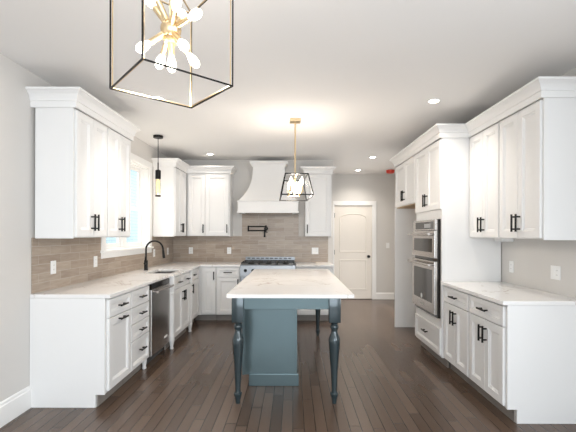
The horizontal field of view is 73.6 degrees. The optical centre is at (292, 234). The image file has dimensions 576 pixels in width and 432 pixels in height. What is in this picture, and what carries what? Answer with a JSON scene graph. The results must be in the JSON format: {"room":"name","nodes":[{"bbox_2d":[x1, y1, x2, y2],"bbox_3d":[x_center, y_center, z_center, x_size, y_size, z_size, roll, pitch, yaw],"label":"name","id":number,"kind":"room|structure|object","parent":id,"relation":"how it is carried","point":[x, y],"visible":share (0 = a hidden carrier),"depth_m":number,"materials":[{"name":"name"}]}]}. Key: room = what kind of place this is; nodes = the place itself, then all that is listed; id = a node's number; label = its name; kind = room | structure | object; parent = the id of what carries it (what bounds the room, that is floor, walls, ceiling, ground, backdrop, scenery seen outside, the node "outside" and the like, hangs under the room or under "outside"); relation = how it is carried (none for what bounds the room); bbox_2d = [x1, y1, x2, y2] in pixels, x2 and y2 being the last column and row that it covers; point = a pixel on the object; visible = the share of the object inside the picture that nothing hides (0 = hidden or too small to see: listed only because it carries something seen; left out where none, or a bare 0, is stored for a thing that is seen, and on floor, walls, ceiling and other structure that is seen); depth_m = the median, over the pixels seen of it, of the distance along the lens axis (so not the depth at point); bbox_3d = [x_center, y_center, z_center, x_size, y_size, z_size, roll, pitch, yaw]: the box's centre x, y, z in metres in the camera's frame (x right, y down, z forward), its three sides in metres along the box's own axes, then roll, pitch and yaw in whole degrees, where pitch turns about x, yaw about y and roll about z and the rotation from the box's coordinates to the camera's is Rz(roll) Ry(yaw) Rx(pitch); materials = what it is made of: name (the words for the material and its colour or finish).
{"room":"kitchen","nodes":[
{"label":"kitchen","id":0,"kind":"room"},
{"bbox_2d":[0,53,168,401],"bbox_3d":[-2.200,0.041,1.960,0.150,2.715,9.920,0,0,0],"label":"wall","id":1,"kind":"structure","parent":0,"point":[17,118],"depth_m":2.96,"materials":[{"name":"beige paint"}]},
{"bbox_2d":[0,385,30,427],"bbox_3d":[-2.119,1.308,0.061,0.016,0.179,6.102,0,0,0],"label":"baseboard","id":2,"kind":"structure","parent":1,"relation":"attached to","point":[13,406],"depth_m":2.93,"materials":[{"name":"white paint"}]},
{"bbox_2d":[35,108,106,237],"bbox_3d":[-1.922,-0.499,3.393,0.400,1.064,0.541,0,0,0],"label":"upper cabinet","id":3,"kind":"object","parent":1,"relation":"attached to","point":[71,146],"visible":1,"depth_m":3.12,"materials":[{"name":"white paint"}]},
{"bbox_2d":[25,87,140,140],"bbox_3d":[-1.905,-1.098,3.665,0.430,0.144,1.232,0,0,0],"label":"crown molding","id":4,"kind":"structure","parent":3,"relation":"on","point":[40,97],"depth_m":3.15,"materials":[{"name":"white paint"}]},
{"bbox_2d":[31,236,172,293],"bbox_3d":[-2.121,0.255,4.962,0.008,0.456,3.674,0,0,0],"label":"tile backsplash","id":5,"kind":"structure","parent":1,"relation":"attached to","point":[74,257],"depth_m":3.78,"materials":[{"name":"beige tile"}]},
{"bbox_2d":[51,261,55,273],"bbox_3d":[-2.112,0.290,3.395,0.008,0.116,0.072,0,0,0],"label":"wall outlet","id":6,"kind":"object","parent":5,"relation":"attached to","point":[53,263],"visible":1,"depth_m":3.39,"materials":[{"name":"white plastic"}]},
{"bbox_2d":[94,256,96,266],"bbox_3d":[-2.112,0.290,4.120,0.008,0.116,0.072,0,0,0],"label":"wall outlet","id":7,"kind":"object","parent":5,"relation":"attached to","point":[95,257],"visible":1,"depth_m":4.11,"materials":[{"name":"white plastic"}]},
{"bbox_2d":[105,127,130,236],"bbox_3d":[-1.922,-0.499,3.937,0.400,1.064,0.541,0,0,0],"label":"upper cabinet","id":8,"kind":"object","parent":1,"relation":"attached to","point":[118,146],"visible":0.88,"depth_m":3.89,"materials":[{"name":"white paint"}]},
{"bbox_2d":[100,153,153,258],"bbox_3d":[-2.174,-0.397,4.995,0.190,1.330,1.530,0,0,0],"label":"window","id":9,"kind":"structure","parent":1,"relation":"in","point":[143,167],"depth_m":5.59,"materials":[{"name":"white paint"}]},
{"bbox_2d":[153,167,186,236],"bbox_3d":[-1.934,-0.499,6.158,0.374,1.064,0.632,0,0,0],"label":"upper cabinet","id":10,"kind":"object","parent":1,"relation":"attached to","point":[169,210],"visible":1,"depth_m":5.84,"materials":[{"name":"white paint"}]},
{"bbox_2d":[152,158,236,175],"bbox_3d":[-1.557,-1.085,6.289,1.532,0.120,0.579,0,0,-41],"label":"crown molding","id":11,"kind":"structure","parent":10,"relation":"attached to","point":[163,162],"depth_m":6.40,"materials":[{"name":"white paint"}]},
{"bbox_2d":[176,160,332,264],"bbox_3d":[-0.708,0.045,7.575,2.835,2.715,1.550,0,0,0],"label":"wall","id":12,"kind":"structure","parent":0,"point":[242,178],"depth_m":6.80,"materials":[{"name":"beige paint"}]},
{"bbox_2d":[187,173,232,235],"bbox_3d":[-1.422,-0.498,6.615,0.727,1.064,0.364,0,0,0],"label":"upper cabinet","id":13,"kind":"object","parent":12,"relation":"attached to","point":[209,195],"visible":1,"depth_m":6.49,"materials":[{"name":"white paint"}]},
{"bbox_2d":[173,214,327,261],"bbox_3d":[-0.747,0.064,6.795,2.734,0.847,0.008,0,0,0],"label":"tile backsplash","id":14,"kind":"structure","parent":12,"relation":"attached to","point":[282,239],"depth_m":6.79,"materials":[{"name":"beige tile"}]},
{"bbox_2d":[248,225,267,236],"bbox_3d":[-0.616,-0.055,6.737,0.355,0.205,0.106,0,0,0],"label":"pot filler","id":15,"kind":"object","parent":14,"relation":"attached to","point":[265,226],"visible":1,"depth_m":6.72,"materials":[{"name":"black metal"}]},
{"bbox_2d":[312,248,317,253],"bbox_3d":[0.389,0.290,6.786,0.118,0.116,0.008,0,0,0],"label":"wall outlet","id":16,"kind":"object","parent":14,"relation":"attached to","point":[314,250],"visible":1,"depth_m":6.79,"materials":[{"name":"white plastic"}]},
{"bbox_2d":[237,161,298,213],"bbox_3d":[-0.410,-0.792,6.545,1.014,0.881,0.507,0,0,0],"label":"range hood","id":17,"kind":"object","parent":12,"relation":"attached to","point":[262,196],"visible":1,"depth_m":6.41,"materials":[{"name":"white paint"}]},
{"bbox_2d":[300,166,336,176],"bbox_3d":[0.423,-1.076,6.601,0.601,0.113,0.395,0,0,0],"label":"crown molding","id":18,"kind":"structure","parent":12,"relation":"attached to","point":[304,169],"depth_m":6.45,"materials":[{"name":"white paint"}]},
{"bbox_2d":[305,174,331,236],"bbox_3d":[0.428,-0.493,6.615,0.442,1.064,0.364,0,0,0],"label":"upper cabinet","id":19,"kind":"object","parent":12,"relation":"attached to","point":[318,207],"visible":0.98,"depth_m":6.49,"materials":[{"name":"white paint"}]},
{"bbox_2d":[0,0,575,173],"bbox_3d":[0.966,-1.368,2.675,6.475,0.120,11.650,0,0,0],"label":"ceiling","id":20,"kind":"structure","parent":0,"point":[359,76],"depth_m":2.98,"materials":[{"name":"paint"}]},
{"bbox_2d":[153,134,162,196],"bbox_3d":[-1.798,-0.909,5.130,0.126,0.811,0.126,0,0,0],"label":"pendant","id":21,"kind":"object","parent":20,"relation":"hanging from","point":[157,172],"visible":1,"depth_m":5.11,"materials":[{"name":"black metal"}]},
{"bbox_2d":[151,96,165,100],"bbox_3d":[-1.306,-1.310,3.720,0.144,0.006,0.144,0,0,0],"label":"recessed light","id":22,"kind":"object","parent":20,"relation":"in","point":[159,97],"visible":0.52,"depth_m":3.69,"materials":[{"name":"white paint"}]},
{"bbox_2d":[109,0,233,107],"bbox_3d":[-0.515,-0.965,1.627,0.382,0.692,0.382,0,0,-41],"label":"chandelier","id":23,"kind":"object","parent":20,"relation":"hanging from","point":[170,27],"visible":1,"depth_m":1.61,"materials":[{"name":"black metal"}]},
{"bbox_2d":[279,118,313,200],"bbox_3d":[0.024,-0.861,4.395,0.345,0.898,0.762,0,0,-4],"label":"pendant","id":24,"kind":"object","parent":20,"relation":"hanging from","point":[294,121],"visible":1,"depth_m":4.39,"materials":[{"name":"black metal"}]},
{"bbox_2d":[287,177,303,196],"bbox_3d":[0.024,-0.541,4.395,0.191,0.176,0.490,0,0,0],"label":"bulb","id":25,"kind":"object","parent":24,"relation":"on","point":[300,184],"depth_m":4.38,"materials":[{"name":"white glass"}]},
{"bbox_2d":[386,169,394,173],"bbox_3d":[1.973,-1.271,7.800,0.169,0.067,0.169,0,0,0],"label":"smoke detector","id":26,"kind":"object","parent":20,"relation":"attached to","point":[390,171],"visible":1,"depth_m":7.74,"materials":[{"name":"red plastic"}]},
{"bbox_2d":[426,98,441,103],"bbox_3d":[1.379,-1.303,3.770,0.144,0.006,0.144,0,0,0],"label":"recessed light","id":27,"kind":"object","parent":20,"relation":"in","point":[436,100],"visible":1,"depth_m":3.77,"materials":[{"name":"white paint"}]},
{"bbox_2d":[0,299,575,431],"bbox_3d":[0.959,1.467,2.675,6.475,0.120,11.650,0,0,0],"label":"floor","id":28,"kind":"structure","parent":0,"point":[387,381],"depth_m":3.36,"materials":[{"name":"brown wood"}]},
{"bbox_2d":[30,292,130,407],"bbox_3d":[-1.793,0.957,3.342,0.664,0.882,0.473,0,0,0],"label":"base cabinet","id":29,"kind":"object","parent":28,"relation":"on","point":[80,348],"visible":1,"depth_m":3.11,"materials":[{"name":"white paint"}]},
{"bbox_2d":[30,262,242,297],"bbox_3d":[-1.488,0.501,4.954,1.275,0.030,3.691,0,0,0],"label":"countertop","id":30,"kind":"structure","parent":29,"relation":"on","point":[115,285],"depth_m":3.91,"materials":[{"name":"white stone"}]},
{"bbox_2d":[144,240,164,269],"bbox_3d":[-1.870,0.281,5.184,0.290,0.408,0.091,0,0,0],"label":"faucet","id":31,"kind":"object","parent":30,"relation":"on","point":[148,243],"visible":0.98,"depth_m":5.19,"materials":[{"name":"black metal"}]},
{"bbox_2d":[155,271,175,272],"bbox_3d":[-1.697,0.626,5.080,0.374,0.216,0.604,0,0,0],"label":"sink","id":32,"kind":"object","parent":30,"relation":"in","point":[159,271],"visible":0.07,"depth_m":5.36,"materials":[{"name":"metal"}]},
{"bbox_2d":[123,285,148,383],"bbox_3d":[-1.793,0.957,3.808,0.664,0.882,0.450,0,0,0],"label":"base cabinet","id":33,"kind":"object","parent":28,"relation":"on","point":[139,308],"visible":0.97,"depth_m":3.79,"materials":[{"name":"white paint"}]},
{"bbox_2d":[146,278,173,364],"bbox_3d":[-1.743,0.959,4.342,0.642,0.875,0.596,0,0,0],"label":"dishwasher","id":34,"kind":"object","parent":28,"relation":"on","point":[159,292],"visible":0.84,"depth_m":4.27,"materials":[{"name":"grey metal"}]},
{"bbox_2d":[164,270,192,349],"bbox_3d":[-1.774,0.957,5.119,0.702,0.882,0.911,0,0,0],"label":"base cabinet","id":35,"kind":"object","parent":28,"relation":"on","point":[181,301],"visible":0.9,"depth_m":5.04,"materials":[{"name":"white paint"}]},
{"bbox_2d":[186,268,198,327],"bbox_3d":[-1.793,0.957,5.873,0.664,0.881,0.578,0,0,0],"label":"base cabinet","id":36,"kind":"object","parent":28,"relation":"on","point":[195,285],"visible":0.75,"depth_m":5.99,"materials":[{"name":"white paint"}]},
{"bbox_2d":[195,267,216,319],"bbox_3d":[-1.414,0.958,6.470,0.347,0.881,0.654,0,0,0],"label":"base cabinet","id":37,"kind":"object","parent":28,"relation":"on","point":[207,275],"visible":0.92,"depth_m":6.19,"materials":[{"name":"white paint"}]},
{"bbox_2d":[216,267,239,319],"bbox_3d":[-1.044,0.959,6.470,0.383,0.881,0.654,0,0,0],"label":"base cabinet","id":38,"kind":"object","parent":28,"relation":"on","point":[227,278],"visible":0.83,"depth_m":6.20,"materials":[{"name":"white paint"}]},
{"bbox_2d":[240,257,295,281],"bbox_3d":[-0.402,0.898,6.427,0.884,1.010,0.722,0,0,0],"label":"range","id":39,"kind":"object","parent":28,"relation":"on","point":[251,263],"visible":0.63,"depth_m":6.18,"materials":[{"name":"metal"}]},
{"bbox_2d":[242,262,294,265],"bbox_3d":[-0.401,0.492,6.440,0.876,0.012,0.586,0,0,0],"label":"cooktop","id":40,"kind":"object","parent":39,"relation":"in","point":[244,263],"depth_m":6.18,"materials":[{"name":"metal"}]},
{"bbox_2d":[226,269,353,403],"bbox_3d":[-0.023,0.946,4.280,1.040,0.913,2.300,0,0,0],"label":"kitchen island","id":41,"kind":"object","parent":28,"relation":"on","point":[266,302],"visible":1,"depth_m":3.58,"materials":[{"name":"blue wood"}]},
{"bbox_2d":[226,269,353,297],"bbox_3d":[-0.021,0.505,4.280,1.040,0.030,2.300,0,0,0],"label":"island countertop","id":42,"kind":"structure","parent":41,"relation":"on","point":[260,283],"depth_m":3.69,"materials":[{"name":"white stone"}]},
{"bbox_2d":[296,267,333,320],"bbox_3d":[0.350,0.963,6.470,0.602,0.882,0.654,0,0,0],"label":"base cabinet","id":43,"kind":"object","parent":28,"relation":"on","point":[302,314],"visible":0.11,"depth_m":6.21,"materials":[{"name":"white paint"}]},
{"bbox_2d":[296,262,333,266],"bbox_3d":[0.353,0.506,6.481,0.611,0.030,0.637,0,0,0],"label":"countertop","id":44,"kind":"structure","parent":43,"relation":"on","point":[298,264],"depth_m":6.28,"materials":[{"name":"white stone"}]},
{"bbox_2d":[395,154,416,326],"bbox_3d":[1.850,0.194,5.384,0.681,2.429,0.954,0,0,0],"label":"refrigerator surround","id":45,"kind":"object","parent":28,"relation":"on","point":[405,215],"visible":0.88,"depth_m":5.84,"materials":[{"name":"white paint"}]},
{"bbox_2d":[415,137,500,367],"bbox_3d":[1.850,0.193,4.479,0.681,2.428,0.851,0,0,0],"label":"tall cabinet","id":46,"kind":"object","parent":28,"relation":"on","point":[442,169],"visible":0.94,"depth_m":4.05,"materials":[{"name":"white paint"}]},
{"bbox_2d":[407,219,440,317],"bbox_3d":[1.775,0.367,4.484,0.668,1.060,0.767,0,0,0],"label":"wall oven","id":47,"kind":"object","parent":46,"relation":"in","point":[426,234],"visible":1,"depth_m":4.31,"materials":[{"name":"grey metal"}]},
{"bbox_2d":[444,286,476,389],"bbox_3d":[1.865,0.967,3.758,0.659,0.881,0.582,0,0,0],"label":"base cabinet","id":48,"kind":"object","parent":28,"relation":"on","point":[456,302],"visible":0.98,"depth_m":3.71,"materials":[{"name":"white paint"}]},
{"bbox_2d":[469,295,575,423],"bbox_3d":[1.865,0.967,3.163,0.659,0.882,0.601,0,0,0],"label":"base cabinet","id":49,"kind":"object","parent":28,"relation":"on","point":[522,358],"visible":0.98,"depth_m":2.86,"materials":[{"name":"white paint"}]},
{"bbox_2d":[441,281,575,304],"bbox_3d":[1.876,0.510,3.450,0.644,0.030,1.201,0,0,0],"label":"countertop","id":50,"kind":"structure","parent":49,"relation":"on","point":[503,293],"depth_m":3.22,"materials":[{"name":"white stone"}]},
{"bbox_2d":[333,174,394,291],"bbox_3d":[1.455,0.050,8.410,1.490,2.715,0.120,0,0,0],"label":"wall","id":51,"kind":"structure","parent":0,"point":[380,188],"depth_m":8.35,"materials":[{"name":"beige paint"}]},
{"bbox_2d":[334,205,371,298],"bbox_3d":[1.300,0.384,8.347,0.821,2.024,0.110,0,0,0],"label":"door","id":52,"kind":"structure","parent":51,"relation":"in","point":[352,223],"depth_m":8.36,"materials":[{"name":"beige paint"}]},
{"bbox_2d":[333,201,375,298],"bbox_3d":[1.304,0.342,8.390,1.000,2.129,0.120,0,0,0],"label":"trim","id":53,"kind":"structure","parent":51,"relation":"attached to","point":[372,203],"depth_m":8.33,"materials":[{"name":"white paint"}]},
{"bbox_2d":[376,292,393,298],"bbox_3d":[1.995,1.334,8.341,0.383,0.149,0.016,0,0,0],"label":"baseboard","id":54,"kind":"structure","parent":51,"relation":"attached to","point":[379,295],"depth_m":8.33,"materials":[{"name":"white paint"}]},
{"bbox_2d":[394,67,575,299],"bbox_3d":[2.275,0.053,2.675,0.150,2.715,11.350,0,0,0],"label":"wall","id":55,"kind":"structure","parent":0,"point":[533,259],"depth_m":3.42,"materials":[{"name":"beige paint"}]},
{"bbox_2d":[389,76,575,167],"bbox_3d":[1.842,-1.081,4.364,0.718,0.130,3.140,0,0,0],"label":"crown molding","id":56,"kind":"structure","parent":55,"relation":"attached to","point":[540,87],"depth_m":3.41,"materials":[{"name":"white paint"}]},
{"bbox_2d":[469,121,500,238],"bbox_3d":[2.004,-0.492,3.758,0.389,1.058,0.582,0,0,0],"label":"upper cabinet","id":57,"kind":"object","parent":55,"relation":"attached to","point":[485,145],"visible":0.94,"depth_m":3.70,"materials":[{"name":"white paint"}]},
{"bbox_2d":[494,238,513,241],"bbox_3d":[2.138,0.056,3.905,0.116,0.033,0.150,0,0,0],"label":"junction box","id":58,"kind":"object","parent":57,"relation":"attached to","point":[495,239],"visible":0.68,"depth_m":3.83,"materials":[{"name":"white plastic"}]},
{"bbox_2d":[509,261,513,272],"bbox_3d":[2.194,0.325,3.870,0.008,0.116,0.072,0,0,0],"label":"wall outlet","id":59,"kind":"object","parent":55,"relation":"attached to","point":[511,263],"visible":1,"depth_m":3.86,"materials":[{"name":"white plastic"}]},
{"bbox_2d":[499,98,575,239],"bbox_3d":[2.004,-0.489,3.165,0.389,1.064,0.596,0,0,0],"label":"upper cabinet","id":60,"kind":"object","parent":55,"relation":"attached to","point":[537,193],"visible":1,"depth_m":2.89,"materials":[{"name":"white paint"}]},
{"bbox_2d":[551,265,560,279],"bbox_3d":[2.194,0.320,3.220,0.008,0.116,0.118,0,0,0],"label":"wall outlet","id":61,"kind":"object","parent":55,"relation":"attached to","point":[555,270],"visible":1,"depth_m":3.20,"materials":[{"name":"white plastic"}]},
{"label":"outside","id":62,"kind":"structure","parent":0,"visible":0},
{"bbox_3d":[-8.148,1.942,6.000,11.715,0.120,36.000,0,0,0],"label":"ground","id":63,"kind":"structure","parent":62,"visible":0},
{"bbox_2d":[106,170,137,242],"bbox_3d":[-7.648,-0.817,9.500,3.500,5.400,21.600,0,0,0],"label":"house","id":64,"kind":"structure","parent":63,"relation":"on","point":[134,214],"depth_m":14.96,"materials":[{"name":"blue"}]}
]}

